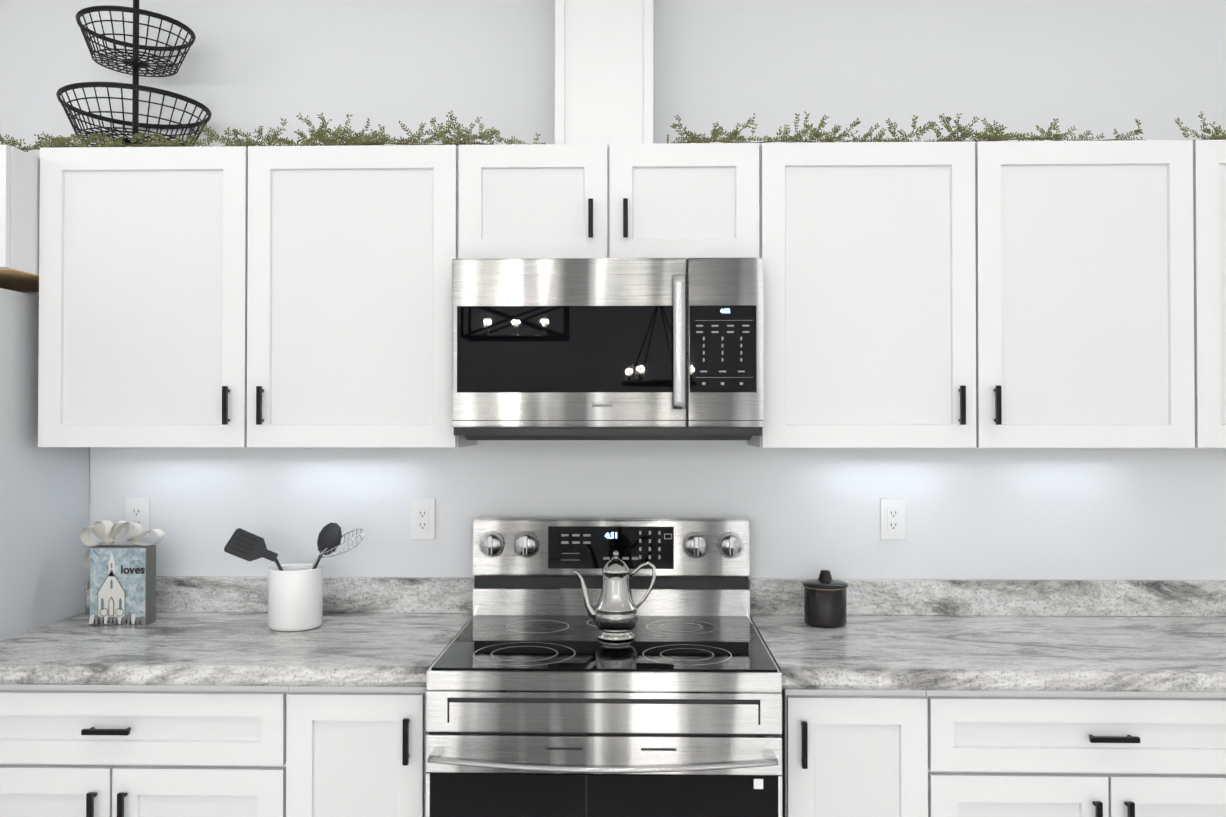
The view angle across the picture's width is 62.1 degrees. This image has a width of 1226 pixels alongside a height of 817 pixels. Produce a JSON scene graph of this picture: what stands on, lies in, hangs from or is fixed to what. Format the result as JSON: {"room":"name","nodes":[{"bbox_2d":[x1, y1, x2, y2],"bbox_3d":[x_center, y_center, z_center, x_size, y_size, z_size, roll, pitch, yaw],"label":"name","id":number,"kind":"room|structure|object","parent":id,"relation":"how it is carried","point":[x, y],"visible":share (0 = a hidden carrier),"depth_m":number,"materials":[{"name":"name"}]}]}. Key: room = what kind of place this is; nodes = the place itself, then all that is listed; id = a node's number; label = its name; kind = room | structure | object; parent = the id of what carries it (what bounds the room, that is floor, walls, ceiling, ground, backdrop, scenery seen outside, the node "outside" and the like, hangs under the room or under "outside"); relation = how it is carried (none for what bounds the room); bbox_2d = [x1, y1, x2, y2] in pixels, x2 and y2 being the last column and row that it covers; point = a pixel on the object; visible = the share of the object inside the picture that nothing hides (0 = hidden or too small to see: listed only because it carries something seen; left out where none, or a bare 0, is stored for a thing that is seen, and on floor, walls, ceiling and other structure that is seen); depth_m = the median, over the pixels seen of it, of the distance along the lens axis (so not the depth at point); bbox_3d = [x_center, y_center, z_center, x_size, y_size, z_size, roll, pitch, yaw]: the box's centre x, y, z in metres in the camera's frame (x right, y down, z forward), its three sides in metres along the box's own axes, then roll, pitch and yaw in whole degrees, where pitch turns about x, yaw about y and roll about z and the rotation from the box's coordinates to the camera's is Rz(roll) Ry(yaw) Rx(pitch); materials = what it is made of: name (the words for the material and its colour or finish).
{"room":"kitchen","nodes":[
{"label":"kitchen","id":0,"kind":"room"},
{"bbox_2d":[0,288,88,640],"bbox_3d":[-1.972,0.587,2.490,0.943,1.765,0.831,0,-1,1],"label":"wall","id":1,"kind":"structure","parent":0,"point":[44,511],"depth_m":2.62,"materials":[{"name":"grey paint"}]},
{"bbox_2d":[0,0,1225,587],"bbox_3d":[0.048,0.105,2.926,5.240,2.740,0.120,0,-1,1],"label":"wall","id":2,"kind":"structure","parent":0,"point":[1106,68],"depth_m":2.87,"materials":[{"name":"paint"}]},
{"bbox_2d":[0,145,39,291],"bbox_3d":[-1.956,-0.486,2.680,0.996,0.301,0.480,0,-1,1],"label":"upper cabinet","id":3,"kind":"object","parent":2,"relation":"attached to","point":[19,211],"visible":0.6,"depth_m":2.52,"materials":[{"name":"white paint"}]},
{"bbox_2d":[125,497,149,537],"bbox_3d":[-1.351,0.309,2.891,0.070,0.115,0.009,0,-1,1],"label":"electrical outlet","id":4,"kind":"object","parent":2,"relation":"attached to","point":[137,509],"visible":0.75,"depth_m":2.89,"materials":[{"name":"white plastic"}]},
{"bbox_2d":[38,145,476,447],"bbox_3d":[-0.921,-0.281,2.715,1.066,0.762,0.354,0,-1,1],"label":"upper cabinet","id":5,"kind":"object","parent":2,"relation":"attached to","point":[256,296],"visible":0.98,"depth_m":2.57,"materials":[{"name":"white paint"}]},
{"bbox_2d":[56,0,211,146],"bbox_3d":[-1.274,-0.907,2.722,0.375,0.490,0.375,0,-1,1],"label":"stand","id":6,"kind":"object","parent":5,"relation":"on","point":[135,64],"visible":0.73,"depth_m":2.67,"materials":[{"name":"grey metal"}]},
{"bbox_2d":[0,111,544,151],"bbox_3d":[-1.292,-0.712,2.617,2.239,0.094,0.120,0,-1,1],"label":"garland","id":7,"kind":"object","parent":5,"relation":"on","point":[321,136],"visible":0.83,"depth_m":2.60,"materials":[{"name":"green plant"}]},
{"bbox_2d":[410,499,434,539],"bbox_3d":[-0.537,0.312,2.871,0.070,0.115,0.009,0,-1,1],"label":"electrical outlet","id":8,"kind":"object","parent":2,"relation":"attached to","point":[422,519],"visible":1,"depth_m":2.87,"materials":[{"name":"white plastic"}]},
{"bbox_2d":[555,0,652,145],"bbox_3d":[-0.019,-0.965,2.729,0.250,0.604,0.298,0,-1,1],"label":"enclosure","id":9,"kind":"object","parent":2,"relation":"attached to","point":[603,71],"visible":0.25,"depth_m":2.59,"materials":[{"name":"white paint"}]},
{"bbox_2d":[458,143,759,258],"bbox_3d":[-0.008,-0.513,2.695,0.759,0.298,0.354,0,-1,1],"label":"upper cabinet","id":10,"kind":"object","parent":2,"relation":"attached to","point":[662,200],"visible":0.96,"depth_m":2.55,"materials":[{"name":"white paint"}]},
{"bbox_2d":[452,258,763,439],"bbox_3d":[-0.009,-0.141,2.635,0.753,0.440,0.466,0,-1,1],"label":"microwave","id":11,"kind":"object","parent":10,"relation":"attached to","point":[607,348],"visible":1,"depth_m":2.46,"materials":[{"name":"silver metal"}]},
{"bbox_2d":[880,498,905,539],"bbox_3d":[0.781,0.309,2.839,0.070,0.115,0.009,0,-1,1],"label":"electrical outlet","id":12,"kind":"object","parent":2,"relation":"attached to","point":[892,519],"visible":1,"depth_m":2.84,"materials":[{"name":"white plastic"}]},
{"bbox_2d":[747,140,1194,447],"bbox_3d":[0.905,-0.281,2.670,1.066,0.762,0.354,0,-1,1],"label":"upper cabinet","id":13,"kind":"object","parent":2,"relation":"attached to","point":[1003,294],"visible":0.98,"depth_m":2.53,"materials":[{"name":"white paint"}]},
{"bbox_2d":[667,111,1225,142],"bbox_3d":[1.312,-0.714,2.539,2.352,0.096,0.119,0,-1,1],"label":"garland","id":14,"kind":"object","parent":13,"relation":"on","point":[964,135],"visible":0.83,"depth_m":2.55,"materials":[{"name":"green plant"}]},
{"bbox_2d":[1193,140,1225,447],"bbox_3d":[1.973,-0.282,2.644,1.067,0.762,0.354,0,-1,1],"label":"upper cabinet","id":15,"kind":"object","parent":2,"relation":"attached to","point":[1209,197],"visible":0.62,"depth_m":2.51,"materials":[{"name":"white paint"}]},
{"bbox_3d":[-0.051,1.477,-1.149,5.240,0.100,8.240,0,-1,1],"label":"floor","id":16,"kind":"structure","parent":0,"visible":0},
{"bbox_2d":[0,684,288,816],"bbox_3d":[-1.109,1.043,2.556,0.776,0.854,0.650,0,-1,1],"label":"base cabinet","id":17,"kind":"object","parent":16,"relation":"on","point":[134,751],"visible":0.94,"depth_m":2.27,"materials":[{"name":"white paint"}]},
{"bbox_2d":[0,576,473,686],"bbox_3d":[-0.947,0.544,2.560,1.102,0.143,0.646,0,-1,1],"label":"countertop","id":18,"kind":"structure","parent":17,"relation":"on","point":[368,632],"depth_m":2.50,"materials":[{"name":"stone"}]},
{"bbox_2d":[80,520,164,624],"bbox_3d":[-1.316,0.436,2.724,0.210,0.272,0.074,0,-1,1],"label":"decorative box","id":19,"kind":"object","parent":18,"relation":"on","point":[121,585],"visible":1,"depth_m":2.69,"materials":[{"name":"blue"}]},
{"bbox_2d":[224,522,363,631],"bbox_3d":[-0.832,0.435,2.664,0.372,0.272,0.138,0,-1,1],"label":"utensil crock","id":20,"kind":"object","parent":18,"relation":"on","point":[295,597],"visible":1,"depth_m":2.63,"materials":[{"name":"white ceramic"}]},
{"bbox_2d":[286,686,427,816],"bbox_3d":[-0.565,1.043,2.543,0.309,0.854,0.650,0,-1,1],"label":"base cabinet","id":21,"kind":"object","parent":16,"relation":"on","point":[355,751],"visible":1,"depth_m":2.26,"materials":[{"name":"white paint"}]},
{"bbox_2d":[426,517,781,816],"bbox_3d":[-0.013,0.884,2.462,0.758,1.170,0.738,0,-1,1],"label":"range","id":22,"kind":"object","parent":16,"relation":"on","point":[543,699],"visible":0.96,"depth_m":2.17,"materials":[{"name":"silver metal"}]},
{"bbox_2d":[573,550,655,640],"bbox_3d":[0.004,0.453,2.491,0.204,0.214,0.106,0,-1,1],"label":"coffee pot","id":23,"kind":"object","parent":22,"relation":"on","point":[613,614],"visible":1,"depth_m":2.46,"materials":[{"name":"silver metal"}]},
{"bbox_2d":[780,689,927,816],"bbox_3d":[0.542,1.043,2.516,0.309,0.854,0.650,0,-1,1],"label":"base cabinet","id":24,"kind":"object","parent":16,"relation":"on","point":[854,753],"visible":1,"depth_m":2.23,"materials":[{"name":"white paint"}]},
{"bbox_2d":[926,690,1225,816],"bbox_3d":[1.086,1.043,2.503,0.776,0.854,0.650,0,-1,1],"label":"base cabinet","id":25,"kind":"object","parent":16,"relation":"on","point":[1066,754],"visible":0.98,"depth_m":2.22,"materials":[{"name":"white paint"}]},
{"bbox_3d":[2.005,1.042,2.480,1.058,0.854,0.650,0,-1,1],"label":"base cabinet","id":26,"kind":"object","parent":16,"relation":"on","visible":0},
{"bbox_2d":[749,579,1225,691],"bbox_3d":[1.454,0.543,2.501,2.163,0.143,0.646,0,-1,1],"label":"countertop","id":27,"kind":"structure","parent":26,"relation":"on","point":[1042,635],"depth_m":2.56,"materials":[{"name":"stone"}]},
{"bbox_2d":[802,570,847,627],"bbox_3d":[0.563,0.500,2.699,0.120,0.143,0.120,0,-1,1],"label":"jar","id":28,"kind":"object","parent":27,"relation":"on","point":[825,599],"visible":1,"depth_m":2.65,"materials":[{"name":"black ceramic"}]}
]}

